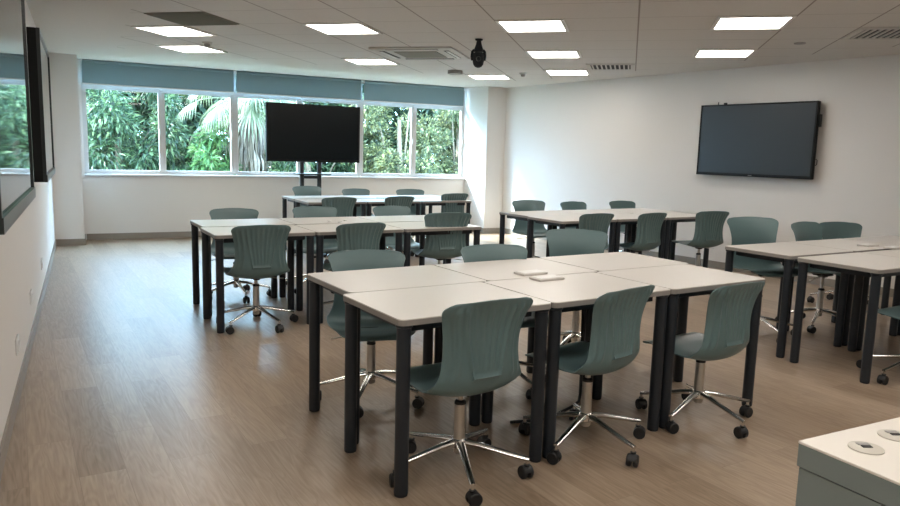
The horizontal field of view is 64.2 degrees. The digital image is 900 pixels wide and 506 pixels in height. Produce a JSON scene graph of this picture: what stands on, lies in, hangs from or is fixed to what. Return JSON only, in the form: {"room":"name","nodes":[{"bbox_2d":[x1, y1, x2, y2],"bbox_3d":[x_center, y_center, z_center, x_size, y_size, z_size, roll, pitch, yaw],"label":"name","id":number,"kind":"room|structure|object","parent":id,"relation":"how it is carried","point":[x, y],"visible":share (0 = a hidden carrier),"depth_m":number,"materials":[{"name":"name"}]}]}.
{"room":"classroom","nodes":[
{"label":"classroom","id":0,"kind":"room"},
{"bbox_2d":[0,0,54,442],"bbox_3d":[-2.479,-0.485,3.883,0.150,2.518,13.620,-2,9,-27],"label":"wall","id":1,"kind":"structure","parent":0,"point":[31,238],"depth_m":4.36,"materials":[{"name":"paint"}]},
{"bbox_2d":[0,0,35,234],"bbox_3d":[-1.711,-0.671,2.688,0.151,1.031,1.630,-2,9,-27],"label":"screen","id":2,"kind":"object","parent":1,"relation":"attached to","point":[17,189],"visible":1,"depth_m":2.67,"materials":[{"name":"plastic"}]},
{"bbox_2d":[26,27,54,181],"bbox_3d":[-3.090,-1.087,5.371,0.151,1.032,1.600,-2,9,-27],"label":"screen","id":3,"kind":"object","parent":1,"relation":"attached to","point":[37,52],"visible":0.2,"depth_m":4.72,"materials":[{"name":"metal"}]},
{"bbox_2d":[0,234,85,481],"bbox_3d":[-2.281,0.707,4.165,0.367,0.090,13.614,-2,9,-27],"label":"baseboard","id":4,"kind":"structure","parent":1,"relation":"attached to","point":[4,445],"depth_m":4.27,"materials":[{"name":"plastic"}]},
{"bbox_2d":[49,53,84,238],"bbox_3d":[-5.214,-1.385,9.749,0.350,2.518,0.560,-2,9,-27],"label":"wall","id":5,"kind":"structure","parent":0,"point":[67,178],"depth_m":9.50,"materials":[{"name":"paint"}]},
{"bbox_2d":[77,59,466,239],"bbox_3d":[-2.489,-1.562,11.554,6.854,2.518,0.200,-2,9,-27],"label":"wall","id":6,"kind":"structure","parent":0,"point":[111,204],"depth_m":10.81,"materials":[{"name":"paint"}]},
{"bbox_2d":[87,231,200,239],"bbox_3d":[-2.489,-0.345,11.622,6.060,0.090,0.012,-2,9,-27],"label":"baseboard","id":7,"kind":"structure","parent":6,"relation":"attached to","point":[145,235],"depth_m":10.56,"materials":[{"name":"plastic"}]},
{"bbox_2d":[80,61,234,174],"bbox_3d":[-4.239,-1.937,10.551,2.075,1.558,0.090,-2,9,-27],"label":"window","id":8,"kind":"structure","parent":6,"relation":"in","point":[160,92],"depth_m":10.54,"materials":[{"name":"metal"}]},
{"bbox_2d":[81,59,233,92],"bbox_3d":[-4.170,-2.542,10.357,2.050,0.339,0.050,-2,9,-27],"label":"roller blind","id":9,"kind":"object","parent":8,"relation":"attached to","point":[94,72],"visible":1,"depth_m":10.33,"materials":[{"name":"teal fabric"}]},
{"bbox_2d":[85,174,464,178],"bbox_3d":[-2.454,-1.220,11.500,6.060,0.030,0.100,-2,9,-27],"label":"sill","id":10,"kind":"structure","parent":6,"relation":"attached to","point":[137,175],"depth_m":11.17,"materials":[{"name":"metal"}]},
{"bbox_2d":[234,72,360,175],"bbox_3d":[-2.408,-2.016,11.480,2.035,1.558,0.090,-2,9,-27],"label":"window","id":11,"kind":"structure","parent":6,"relation":"in","point":[299,100],"depth_m":11.33,"materials":[{"name":"metal"}]},
{"bbox_2d":[236,70,361,100],"bbox_3d":[-2.338,-2.621,11.286,2.000,0.339,0.050,-2,9,-27],"label":"roller blind","id":12,"kind":"object","parent":11,"relation":"attached to","point":[254,83],"visible":1,"depth_m":11.26,"materials":[{"name":"teal fabric"}]},
{"bbox_2d":[360,82,464,177],"bbox_3d":[-0.632,-2.092,12.381,1.950,1.558,0.090,-2,9,-27],"label":"window","id":13,"kind":"structure","parent":6,"relation":"in","point":[413,107],"depth_m":12.38,"materials":[{"name":"metal"}]},
{"bbox_2d":[363,80,464,106],"bbox_3d":[-0.581,-2.696,12.178,1.865,0.339,0.050,-2,9,-27],"label":"roller blind","id":14,"kind":"object","parent":13,"relation":"attached to","point":[374,91],"visible":1,"depth_m":12.16,"materials":[{"name":"teal fabric"}]},
{"bbox_2d":[0,232,899,505],"bbox_3d":[1.565,0.637,6.192,9.361,0.120,14.020,-2,9,-27],"label":"floor","id":15,"kind":"structure","parent":0,"point":[130,396],"depth_m":3.83,"materials":[{"name":"brown wood"}]},
{"bbox_2d":[209,208,270,302],"bbox_3d":[-1.948,0.007,6.617,0.620,0.805,0.644,-1,8,-19],"label":"swivel chair","id":16,"kind":"object","parent":15,"relation":"on","point":[222,213],"visible":0.33,"depth_m":6.72,"materials":[{"name":"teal plastic"}]},
{"bbox_2d":[190,218,294,315],"bbox_3d":[-1.803,0.100,6.245,0.768,0.740,0.566,-3,9,-30],"label":"table","id":17,"kind":"object","parent":15,"relation":"on","point":[195,224],"visible":0.56,"depth_m":6.24,"materials":[{"name":"white laminate"}]},
{"bbox_2d":[216,225,298,334],"bbox_3d":[-1.510,0.160,5.603,0.640,0.817,0.619,0,8,-12],"label":"swivel chair","id":18,"kind":"object","parent":15,"relation":"on","point":[259,249],"visible":0.98,"depth_m":5.39,"materials":[{"name":"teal plastic"}]},
{"bbox_2d":[200,225,314,333],"bbox_3d":[-1.531,0.183,5.713,0.768,0.740,0.566,-3,9,-30],"label":"table","id":19,"kind":"object","parent":15,"relation":"on","point":[221,235],"visible":0.79,"depth_m":5.64,"materials":[{"name":"white laminate"}]},
{"bbox_2d":[292,186,320,206],"bbox_3d":[-1.952,-0.520,10.234,0.618,0.843,0.594,-4,10,-35],"label":"swivel chair","id":20,"kind":"object","parent":15,"relation":"on","point":[298,190],"visible":0.19,"depth_m":10.37,"materials":[{"name":"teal plastic"}]},
{"bbox_2d":[282,196,339,253],"bbox_3d":[-1.825,-0.388,9.722,0.768,0.740,0.566,-3,9,-29],"label":"table","id":21,"kind":"object","parent":15,"relation":"on","point":[284,198],"visible":0.24,"depth_m":9.68,"materials":[{"name":"white laminate"}]},
{"bbox_2d":[286,206,336,293],"bbox_3d":[-1.335,-0.046,7.134,0.632,0.810,0.607,0,8,-13],"label":"swivel chair","id":22,"kind":"object","parent":15,"relation":"on","point":[329,245],"visible":0.44,"depth_m":7.24,"materials":[{"name":"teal plastic"}]},
{"bbox_2d":[265,102,359,187],"bbox_3d":[-2.086,-1.216,10.907,1.430,2.034,0.770,-2,9,-27],"label":"screen","id":23,"kind":"object","parent":15,"relation":"on","point":[301,133],"visible":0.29,"depth_m":10.74,"materials":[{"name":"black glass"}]},
{"bbox_2d":[278,217,377,297],"bbox_3d":[-1.134,0.065,6.633,0.768,0.740,0.566,-3,9,-30],"label":"table","id":24,"kind":"object","parent":15,"relation":"on","point":[311,220],"visible":0.32,"depth_m":6.63,"materials":[{"name":"white laminate"}]},
{"bbox_2d":[295,199,366,215],"bbox_3d":[-1.526,-0.301,9.161,0.768,0.740,0.566,-3,9,-29],"label":"table","id":25,"kind":"object","parent":15,"relation":"on","point":[306,202],"visible":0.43,"depth_m":9.04,"materials":[{"name":"white laminate"}]},
{"bbox_2d":[321,197,356,262],"bbox_3d":[-1.454,-0.307,8.941,0.627,0.810,0.599,-3,9,-28],"label":"swivel chair","id":26,"kind":"object","parent":15,"relation":"on","point":[344,206],"visible":0.29,"depth_m":8.72,"materials":[{"name":"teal plastic"}]},
{"bbox_2d":[295,223,403,323],"bbox_3d":[-0.862,0.147,6.101,0.768,0.740,0.566,-3,9,-30],"label":"table","id":27,"kind":"object","parent":15,"relation":"on","point":[322,231],"visible":0.5,"depth_m":6.00,"materials":[{"name":"white laminate"}]},
{"bbox_2d":[323,223,385,304],"bbox_3d":[-0.804,0.130,5.958,0.611,0.808,0.625,-4,10,-35],"label":"swivel chair","id":28,"kind":"object","parent":15,"relation":"on","point":[354,236],"visible":0.33,"depth_m":5.74,"materials":[{"name":"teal plastic"}]},
{"bbox_2d":[342,188,374,215],"bbox_3d":[-1.306,-0.525,10.508,0.642,0.814,0.630,-3,9,-31],"label":"swivel chair","id":29,"kind":"object","parent":15,"relation":"on","point":[352,191],"visible":0.21,"depth_m":10.64,"materials":[{"name":"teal plastic"}]},
{"bbox_2d":[320,249,424,417],"bbox_3d":[-0.458,0.413,4.000,0.619,0.812,0.625,-1,8,-15],"label":"swivel chair","id":30,"kind":"object","parent":15,"relation":"on","point":[372,329],"visible":0.52,"depth_m":4.07,"materials":[{"name":"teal plastic"}]},
{"bbox_2d":[353,198,420,256],"bbox_3d":[-0.853,-0.335,9.541,0.768,0.740,0.566,-3,9,-30],"label":"table","id":31,"kind":"object","parent":15,"relation":"on","point":[370,202],"visible":0.32,"depth_m":9.41,"materials":[{"name":"white laminate"}]},
{"bbox_2d":[307,265,485,443],"bbox_3d":[-0.289,0.491,3.763,0.768,0.740,0.566,-3,9,-32],"label":"table","id":32,"kind":"object","parent":15,"relation":"on","point":[341,283],"visible":0.49,"depth_m":3.74,"materials":[{"name":"white laminate"}]},
{"bbox_2d":[373,206,419,249],"bbox_3d":[-0.549,-0.082,7.568,0.610,0.796,0.608,-3,9,-29],"label":"swivel chair","id":33,"kind":"object","parent":15,"relation":"on","point":[379,210],"visible":0.41,"depth_m":7.71,"materials":[{"name":"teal plastic"}]},
{"bbox_2d":[385,196,413,255],"bbox_3d":[-0.743,-0.350,9.374,0.633,0.813,0.640,-4,10,-37],"label":"swivel chair","id":34,"kind":"object","parent":15,"relation":"on","point":[407,201],"visible":0.21,"depth_m":9.16,"materials":[{"name":"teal plastic"}]},
{"bbox_2d":[357,215,444,265],"bbox_3d":[-0.465,0.029,7.020,0.768,0.740,0.566,-3,9,-30],"label":"table","id":35,"kind":"object","parent":15,"relation":"on","point":[403,218],"visible":0.12,"depth_m":7.01,"materials":[{"name":"white laminate"}]},
{"bbox_2d":[396,189,425,239],"bbox_3d":[-0.576,-0.547,10.819,0.617,0.812,0.615,-1,8,-18],"label":"swivel chair","id":36,"kind":"object","parent":15,"relation":"on","point":[399,191],"visible":0.16,"depth_m":10.97,"materials":[{"name":"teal plastic"}]},
{"bbox_2d":[379,221,481,266],"bbox_3d":[-0.193,0.112,6.488,0.768,0.740,0.566,-3,9,-30],"label":"table","id":37,"kind":"object","parent":15,"relation":"on","point":[410,228],"visible":0.29,"depth_m":6.24,"materials":[{"name":"white laminate"}]},
{"bbox_2d":[410,212,471,263],"bbox_3d":[-0.078,0.048,6.488,0.615,0.865,0.612,-2,9,-22],"label":"swivel chair","id":38,"kind":"object","parent":15,"relation":"on","point":[446,246],"visible":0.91,"depth_m":6.29,"materials":[{"name":"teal plastic"}]},
{"bbox_2d":[414,198,470,245],"bbox_3d":[-0.180,-0.370,9.922,0.768,0.740,0.566,-3,9,-30],"label":"table","id":39,"kind":"object","parent":15,"relation":"on","point":[425,202],"visible":0.29,"depth_m":9.68,"materials":[{"name":"white laminate"}]},
{"bbox_2d":[343,282,550,497],"bbox_3d":[-0.027,0.570,3.258,0.768,0.740,0.566,-3,9,-32],"label":"table","id":40,"kind":"object","parent":15,"relation":"on","point":[408,310],"visible":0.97,"depth_m":3.19,"materials":[{"name":"white laminate"}]},
{"bbox_2d":[441,193,467,212],"bbox_3d":[-0.030,-0.421,9.935,0.624,0.838,0.611,-4,10,-34],"label":"swivel chair","id":41,"kind":"object","parent":15,"relation":"on","point":[449,207],"visible":0.39,"depth_m":9.73,"materials":[{"name":"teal plastic"}]},
{"bbox_2d":[389,297,533,505],"bbox_3d":[0.018,0.557,3.078,0.608,0.809,0.634,-4,10,-33],"label":"swivel chair","id":42,"kind":"object","parent":15,"relation":"on","point":[481,339],"visible":0.95,"depth_m":2.91,"materials":[{"name":"plastic"}]},
{"bbox_2d":[460,244,548,398],"bbox_3d":[0.348,0.387,4.302,0.631,0.825,0.646,-1,8,-19],"label":"swivel chair","id":43,"kind":"object","parent":15,"relation":"on","point":[484,252],"visible":0.25,"depth_m":4.42,"materials":[{"name":"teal plastic"}]},
{"bbox_2d":[434,258,596,415],"bbox_3d":[0.366,0.452,4.173,0.768,0.740,0.566,-3,9,-32],"label":"table","id":44,"kind":"object","parent":15,"relation":"on","point":[495,270],"visible":0.34,"depth_m":4.17,"materials":[{"name":"white laminate"}]},
{"bbox_2d":[512,200,546,257],"bbox_3d":[1.021,-0.219,8.763,0.644,0.822,0.631,-1,8,-17],"label":"swivel chair","id":45,"kind":"object","parent":15,"relation":"on","point":[520,226],"visible":0.62,"depth_m":8.92,"materials":[{"name":"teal plastic"}]},
{"bbox_2d":[499,210,582,256],"bbox_3d":[1.011,-0.082,8.106,0.768,0.740,0.566,-3,9,-32],"label":"table","id":46,"kind":"object","parent":15,"relation":"on","point":[519,215],"visible":0.38,"depth_m":8.06,"materials":[{"name":"white laminate"}]},
{"bbox_2d":[510,310,583,423],"bbox_3d":[0.564,0.572,3.857,0.597,0.599,0.099,-6,11,-44],"label":"lead","id":47,"kind":"object","parent":15,"relation":"on","point":[582,311],"visible":0.44,"depth_m":4.05,"materials":[{"name":"plastic"}]},
{"bbox_2d":[527,215,616,257],"bbox_3d":[1.274,-0.003,7.602,0.768,0.740,0.566,-3,9,-32],"label":"table","id":48,"kind":"object","parent":15,"relation":"on","point":[562,221],"visible":0.41,"depth_m":7.53,"materials":[{"name":"white laminate"}]},
{"bbox_2d":[560,201,586,228],"bbox_3d":[1.696,-0.248,9.198,0.612,0.796,0.619,-3,9,-32],"label":"swivel chair","id":49,"kind":"object","parent":15,"relation":"on","point":[570,205],"visible":0.19,"depth_m":9.31,"materials":[{"name":"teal plastic"}]},
{"bbox_2d":[481,272,670,458],"bbox_3d":[0.628,0.530,3.668,0.768,0.740,0.566,-3,9,-32],"label":"table","id":50,"kind":"object","parent":15,"relation":"on","point":[579,291],"visible":0.66,"depth_m":3.57,"materials":[{"name":"white laminate"}]},
{"bbox_2d":[545,229,607,345],"bbox_3d":[0.882,0.281,5.039,0.620,0.860,0.607,2,8,3],"label":"swivel chair","id":51,"kind":"object","parent":15,"relation":"on","point":[561,242],"visible":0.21,"depth_m":5.16,"materials":[{"name":"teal plastic"}]},
{"bbox_2d":[518,285,654,467],"bbox_3d":[0.675,0.530,3.422,0.636,0.804,0.621,-6,11,-42],"label":"swivel chair","id":52,"kind":"object","parent":15,"relation":"on","point":[614,343],"visible":0.84,"depth_m":3.28,"materials":[{"name":"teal plastic"}]},
{"bbox_2d":[552,209,627,251],"bbox_3d":[1.665,-0.121,8.519,0.768,0.740,0.566,-3,9,-32],"label":"table","id":53,"kind":"object","parent":15,"relation":"on","point":[588,211],"visible":0.12,"depth_m":8.48,"materials":[{"name":"white laminate"}]},
{"bbox_2d":[579,213,613,248],"bbox_3d":[1.365,-0.025,7.464,0.637,0.818,0.642,-3,9,-29],"label":"swivel chair","id":54,"kind":"object","parent":15,"relation":"on","point":[595,221],"visible":0.24,"depth_m":7.23,"materials":[{"name":"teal plastic"}]},
{"bbox_2d":[540,252,687,372],"bbox_3d":[1.022,0.413,4.584,0.768,0.740,0.566,-3,9,-32],"label":"table","id":55,"kind":"object","parent":15,"relation":"on","point":[599,262],"visible":0.2,"depth_m":4.51,"materials":[{"name":"white laminate"}]},
{"bbox_2d":[609,200,648,255],"bbox_3d":[2.390,-0.288,9.621,0.614,0.798,0.596,-2,9,-26],"label":"swivel chair","id":56,"kind":"object","parent":15,"relation":"on","point":[620,204],"visible":0.2,"depth_m":9.74,"materials":[{"name":"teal plastic"}]},
{"bbox_2d":[601,208,674,259],"bbox_3d":[2.318,-0.160,8.931,0.768,0.740,0.566,-3,9,-32],"label":"table","id":57,"kind":"object","parent":15,"relation":"on","point":[629,210],"visible":0.27,"depth_m":8.88,"materials":[{"name":"white laminate"}]},
{"bbox_2d":[613,213,666,257],"bbox_3d":[1.928,-0.043,8.015,0.768,0.740,0.566,-3,9,-32],"label":"table","id":58,"kind":"object","parent":15,"relation":"on","point":[629,219],"visible":0.33,"depth_m":7.93,"materials":[{"name":"white laminate"}]},
{"bbox_2d":[619,213,666,253],"bbox_3d":[2.041,-0.055,7.864,0.593,0.813,0.613,-4,10,-37],"label":"swivel chair","id":59,"kind":"object","parent":15,"relation":"on","point":[649,225],"visible":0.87,"depth_m":7.68,"materials":[{"name":"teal plastic"}]},
{"bbox_2d":[630,212,708,267],"bbox_3d":[2.582,-0.082,8.427,0.768,0.740,0.566,-3,9,-32],"label":"table","id":60,"kind":"object","parent":15,"relation":"on","point":[672,217],"visible":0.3,"depth_m":8.39,"materials":[{"name":"white laminate"}]},
{"bbox_2d":[592,264,764,428],"bbox_3d":[1.283,0.491,4.079,0.768,0.740,0.566,-3,9,-32],"label":"table","id":61,"kind":"object","parent":15,"relation":"on","point":[684,281],"visible":0.61,"depth_m":4.00,"materials":[{"name":"white laminate"}]},
{"bbox_2d":[635,281,764,438],"bbox_3d":[1.342,0.509,3.805,0.610,0.777,0.607,-4,10,-35],"label":"swivel chair","id":62,"kind":"object","parent":15,"relation":"on","point":[726,334],"visible":0.91,"depth_m":3.66,"materials":[{"name":"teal plastic"}]},
{"bbox_2d":[672,211,728,265],"bbox_3d":[2.846,-0.083,8.150,0.616,0.826,0.625,-1,8,-20],"label":"swivel chair","id":63,"kind":"object","parent":15,"relation":"on","point":[708,233],"visible":0.92,"depth_m":7.94,"materials":[{"name":"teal plastic"}]},
{"bbox_2d":[727,217,797,341],"bbox_3d":[2.493,0.198,5.704,0.631,0.929,0.631,1,8,-7],"label":"swivel chair","id":64,"kind":"object","parent":15,"relation":"on","point":[744,230],"visible":0.72,"depth_m":5.85,"materials":[{"name":"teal plastic"}]},
{"bbox_2d":[725,242,852,357],"bbox_3d":[2.550,0.331,5.473,0.768,0.740,0.566,-3,9,-30],"label":"table","id":65,"kind":"object","parent":15,"relation":"on","point":[788,253],"visible":0.68,"depth_m":5.33,"materials":[{"name":"white laminate"}]},
{"bbox_2d":[775,221,849,333],"bbox_3d":[3.174,0.194,6.063,0.636,0.874,0.611,-4,10,-33],"label":"swivel chair","id":66,"kind":"object","parent":15,"relation":"on","point":[804,230],"visible":0.56,"depth_m":6.12,"materials":[{"name":"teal plastic"}]},
{"bbox_2d":[807,222,878,308],"bbox_3d":[3.895,0.115,7.032,0.615,0.803,0.603,1,8,-3],"label":"swivel chair","id":67,"kind":"object","parent":15,"relation":"on","point":[830,230],"visible":0.25,"depth_m":7.16,"materials":[{"name":"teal plastic"}]},
{"bbox_2d":[787,239,899,345],"bbox_3d":[3.216,0.295,5.865,0.768,0.740,0.566,-3,9,-30],"label":"table","id":68,"kind":"object","parent":15,"relation":"on","point":[845,244],"visible":0.46,"depth_m":5.81,"materials":[{"name":"white laminate"}]},
{"bbox_2d":[790,252,899,383],"bbox_3d":[2.840,0.416,4.929,0.768,0.740,0.566,-3,9,-30],"label":"table","id":69,"kind":"object","parent":15,"relation":"on","point":[861,265],"visible":1,"depth_m":4.84,"materials":[{"name":"white laminate"}]},
{"bbox_2d":[795,417,899,505],"bbox_3d":[1.251,0.793,1.326,1.150,0.904,0.600,-2,9,-27],"label":"cabinet","id":70,"kind":"object","parent":15,"relation":"on","point":[858,466],"visible":1,"depth_m":1.22,"materials":[{"name":"beige laminate"}]},
{"bbox_2d":[844,235,899,334],"bbox_3d":[3.882,0.259,6.258,0.768,0.740,0.566,-3,9,-30],"label":"table","id":71,"kind":"object","parent":15,"relation":"on","point":[894,240],"visible":0.4,"depth_m":6.42,"materials":[{"name":"white laminate"}]},
{"bbox_2d":[856,249,899,350],"bbox_3d":[3.506,0.380,5.321,0.768,0.740,0.566,-3,9,-30],"label":"table","id":72,"kind":"object","parent":15,"relation":"on","point":[894,253],"visible":0.35,"depth_m":5.34,"materials":[{"name":"white laminate"}]},
{"bbox_2d":[856,305,899,384],"bbox_3d":[3.021,0.424,4.645,0.623,0.805,0.640,-3,9,-31],"label":"swivel chair","id":73,"kind":"object","parent":15,"relation":"on","point":[894,312],"visible":0.74,"depth_m":4.69,"materials":[{"name":"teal plastic"}]},
{"bbox_2d":[26,0,899,87],"bbox_3d":[1.639,-1.974,5.826,9.361,0.120,14.020,-2,9,-27],"label":"ceiling","id":74,"kind":"structure","parent":0,"point":[660,37],"depth_m":6.94,"materials":[{"name":"tile"}]},
{"bbox_2d":[131,25,216,36],"bbox_3d":[-2.755,-2.223,7.193,0.584,0.012,0.584,4,8,14],"label":"recessed light","id":75,"kind":"object","parent":74,"relation":"in","point":[164,30],"visible":0.97,"depth_m":7.17,"materials":[{"name":"white plastic"}]},
{"bbox_2d":[140,27,208,35],"bbox_3d":[-2.755,-2.225,7.192,0.524,0.006,0.524,4,8,14],"label":"diffuser","id":76,"kind":"object","parent":75,"relation":"attached to","point":[164,31],"depth_m":7.18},
{"bbox_2d":[144,12,238,25],"bbox_3d":[-2.318,-2.109,6.474,0.585,0.014,0.585,4,8,14],"label":"ceiling vent","id":77,"kind":"object","parent":74,"relation":"in","point":[182,18],"visible":1,"depth_m":6.41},
{"bbox_2d":[155,45,227,52],"bbox_3d":[-3.047,-2.413,8.488,0.584,0.012,0.584,4,8,14],"label":"recessed light","id":78,"kind":"object","parent":74,"relation":"in","point":[180,48],"visible":1,"depth_m":8.47,"materials":[{"name":"white plastic"}]},
{"bbox_2d":[161,46,219,51],"bbox_3d":[-3.047,-2.415,8.488,0.524,0.006,0.524,4,8,14],"label":"diffuser","id":79,"kind":"object","parent":78,"relation":"attached to","point":[176,48],"depth_m":8.47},
{"bbox_2d":[301,22,382,34],"bbox_3d":[-1.009,-2.115,6.768,0.584,0.012,0.584,4,8,14],"label":"recessed light","id":80,"kind":"object","parent":74,"relation":"in","point":[341,28],"visible":1,"depth_m":6.74,"materials":[{"name":"white plastic"}]},
{"bbox_2d":[308,24,375,33],"bbox_3d":[-1.009,-2.116,6.768,0.524,0.006,0.524,4,8,14],"label":"diffuser","id":81,"kind":"object","parent":80,"relation":"attached to","point":[323,28],"depth_m":6.76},
{"bbox_2d":[341,58,399,64],"bbox_3d":[-1.011,-2.458,9.218,0.584,0.012,0.584,4,8,14],"label":"recessed light","id":82,"kind":"object","parent":74,"relation":"in","point":[359,61],"visible":1,"depth_m":9.18,"materials":[{"name":"white plastic"}]},
{"bbox_2d":[348,59,393,63],"bbox_3d":[-1.011,-2.460,9.218,0.524,0.006,0.524,4,8,14],"label":"diffuser","id":83,"kind":"object","parent":82,"relation":"attached to","point":[356,61],"depth_m":9.19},
{"bbox_2d":[369,47,469,59],"bbox_3d":[-0.334,-2.302,8.303,0.950,0.030,0.950,4,8,14],"label":"air conditioner","id":84,"kind":"object","parent":74,"relation":"attached to","point":[396,53],"visible":1,"depth_m":8.16,"materials":[{"name":"white plastic"}]},
{"bbox_2d":[394,51,446,57],"bbox_3d":[-0.334,-2.295,8.304,0.500,0.008,0.500,4,8,14],"label":"grille","id":85,"kind":"object","parent":84,"relation":"attached to","point":[406,54],"depth_m":8.25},
{"bbox_2d":[471,38,485,67],"bbox_3d":[0.286,-2.002,7.197,0.124,0.282,0.124,-6,11,-44],"label":"ceiling camera","id":86,"kind":"object","parent":74,"relation":"attached to","point":[478,58],"visible":1,"depth_m":7.17,"materials":[{"name":"black plastic"}]},
{"bbox_2d":[495,19,568,32],"bbox_3d":[0.737,-2.006,6.344,0.584,0.012,0.584,4,8,14],"label":"recessed light","id":87,"kind":"object","parent":74,"relation":"in","point":[523,25],"visible":1,"depth_m":6.32,"materials":[{"name":"white plastic"}]},
{"bbox_2d":[500,21,564,31],"bbox_3d":[0.737,-2.008,6.344,0.524,0.006,0.524,4,8,14],"label":"diffuser","id":88,"kind":"object","parent":87,"relation":"attached to","point":[508,26],"depth_m":6.34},
{"bbox_2d":[525,50,581,57],"bbox_3d":[1.172,-2.236,8.075,0.584,0.012,0.584,4,8,14],"label":"recessed light","id":89,"kind":"object","parent":74,"relation":"in","point":[532,53],"visible":1,"depth_m":8.03,"materials":[{"name":"white plastic"}]},
{"bbox_2d":[586,64,634,69],"bbox_3d":[2.032,-2.351,9.074,0.590,0.014,0.590,4,8,14],"label":"ceiling vent","id":90,"kind":"object","parent":74,"relation":"in","point":[589,66],"visible":1,"depth_m":9.04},
{"bbox_2d":[693,49,757,57],"bbox_3d":[2.918,-2.128,7.651,0.584,0.012,0.584,4,8,14],"label":"recessed light","id":91,"kind":"object","parent":74,"relation":"in","point":[700,53],"visible":1,"depth_m":7.63,"materials":[{"name":"white plastic"}]},
{"bbox_2d":[696,50,752,56],"bbox_3d":[2.918,-2.130,7.651,0.524,0.006,0.524,4,8,14],"label":"diffuser","id":92,"kind":"object","parent":91,"relation":"attached to","point":[699,53],"depth_m":7.63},
{"bbox_2d":[710,15,796,29],"bbox_3d":[2.483,-1.897,5.920,0.584,0.012,0.584,4,8,14],"label":"recessed light","id":93,"kind":"object","parent":74,"relation":"in","point":[767,22],"visible":1,"depth_m":5.89,"materials":[{"name":"white plastic"}]},
{"bbox_2d":[715,17,790,28],"bbox_3d":[2.483,-1.899,5.919,0.524,0.006,0.524,4,8,14],"label":"diffuser","id":94,"kind":"object","parent":93,"relation":"attached to","point":[741,22],"depth_m":5.91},
{"bbox_2d":[841,27,899,39],"bbox_3d":[3.794,-1.901,6.216,0.590,0.014,0.590,4,8,14],"label":"ceiling vent","id":95,"kind":"object","parent":74,"relation":"in","point":[863,33],"visible":1,"depth_m":6.25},
{"bbox_2d":[464,86,506,227],"bbox_3d":[0.601,-1.635,12.700,0.389,2.518,0.629,-4,10,-36],"label":"column","id":96,"kind":"structure","parent":0,"point":[485,106],"depth_m":12.53,"materials":[{"name":"paint"}]},
{"bbox_2d":[502,54,899,288],"bbox_3d":[4.723,-0.795,7.537,0.148,2.518,13.813,-4,10,-36],"label":"wall","id":97,"kind":"structure","parent":0,"point":[595,143],"depth_m":9.43,"materials":[{"name":"paint"}]},
{"bbox_2d":[505,228,893,296],"bbox_3d":[4.783,0.446,7.443,0.012,0.090,13.225,-4,10,-36],"label":"baseboard","id":98,"kind":"structure","parent":97,"relation":"attached to","point":[690,260],"depth_m":9.26,"materials":[{"name":"plastic"}]},
{"bbox_2d":[696,101,821,179],"bbox_3d":[3.695,-1.375,8.649,0.117,0.910,1.530,-4,10,-36],"label":"wall screen","id":99,"kind":"object","parent":97,"relation":"attached to","point":[775,139],"visible":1,"depth_m":8.56,"materials":[{"name":"black glass"}]},
{"label":"outside","id":100,"kind":"structure","parent":0,"visible":0},
{"bbox_3d":[-6.010,-0.803,20.621,50.000,0.100,18.500,-2,9,-27],"label":"ground","id":101,"kind":"structure","parent":100,"visible":0},
{"bbox_2d":[85,89,193,173],"bbox_3d":[-6.452,-1.828,13.702,3.301,3.994,2.685,-2,9,-27],"label":"tree","id":102,"kind":"object","parent":101,"relation":"on","point":[117,125],"visible":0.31,"depth_m":13.39,"materials":[{"name":"green plant"}]},
{"bbox_2d":[87,89,191,170],"bbox_3d":[-8.373,-2.728,16.503,4.846,5.402,4.034,-1,9,-21],"label":"tree","id":103,"kind":"object","parent":101,"relation":"on","point":[143,110],"visible":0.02,"depth_m":16.25,"materials":[{"name":"green plant"}]},
{"bbox_2d":[177,121,247,174],"bbox_3d":[-4.698,-1.233,13.997,1.880,2.678,1.635,-1,8,-16],"label":"shrub","id":104,"kind":"object","parent":101,"relation":"on","point":[202,160],"visible":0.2,"depth_m":13.69,"materials":[{"name":"green plant"}]},
{"bbox_2d":[133,94,312,171],"bbox_3d":[-5.515,-2.844,18.250,4.734,5.669,3.943,-2,9,-27],"label":"tree","id":105,"kind":"object","parent":101,"relation":"on","point":[200,110],"visible":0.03,"depth_m":16.76,"materials":[{"name":"green plant"}]},
{"bbox_2d":[176,95,304,171],"bbox_3d":[-4.073,-1.624,14.354,2.341,3.383,2.315,4,8,15],"label":"palm tree","id":106,"kind":"object","parent":101,"relation":"on","point":[251,133],"visible":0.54,"depth_m":13.84,"materials":[{"name":"green plant"}]},
{"bbox_2d":[259,105,371,172],"bbox_3d":[-3.205,-1.694,16.460,3.108,3.617,2.624,-2,9,-27],"label":"tree","id":107,"kind":"object","parent":101,"relation":"on","point":[286,166],"visible":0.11,"depth_m":16.54,"materials":[{"name":"green plant"}]},
{"bbox_2d":[295,85,419,173],"bbox_3d":[-2.872,-2.699,19.152,4.596,5.572,3.905,-2,9,-27],"label":"tree","id":108,"kind":"object","parent":101,"relation":"on","point":[401,112],"visible":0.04,"depth_m":18.44,"materials":[{"name":"green plant"}]},
{"bbox_2d":[342,93,453,176],"bbox_3d":[-1.153,-2.127,16.171,2.423,4.037,2.511,6,9,29],"label":"tree","id":109,"kind":"object","parent":101,"relation":"on","point":[383,158],"visible":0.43,"depth_m":15.98,"materials":[{"name":"green plant"}]},
{"bbox_2d":[367,107,455,173],"bbox_3d":[-0.743,-2.967,20.758,4.746,5.853,3.944,-2,9,-27],"label":"tree","id":110,"kind":"object","parent":101,"relation":"on","point":[422,111],"visible":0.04,"depth_m":19.52,"materials":[{"name":"green plant"}]},
{"bbox_2d":[406,109,459,173],"bbox_3d":[0.234,-2.153,17.154,2.700,3.894,2.388,3,8,10],"label":"tree","id":111,"kind":"object","parent":101,"relation":"on","point":[450,119],"visible":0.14,"depth_m":16.84,"materials":[{"name":"green plant"}]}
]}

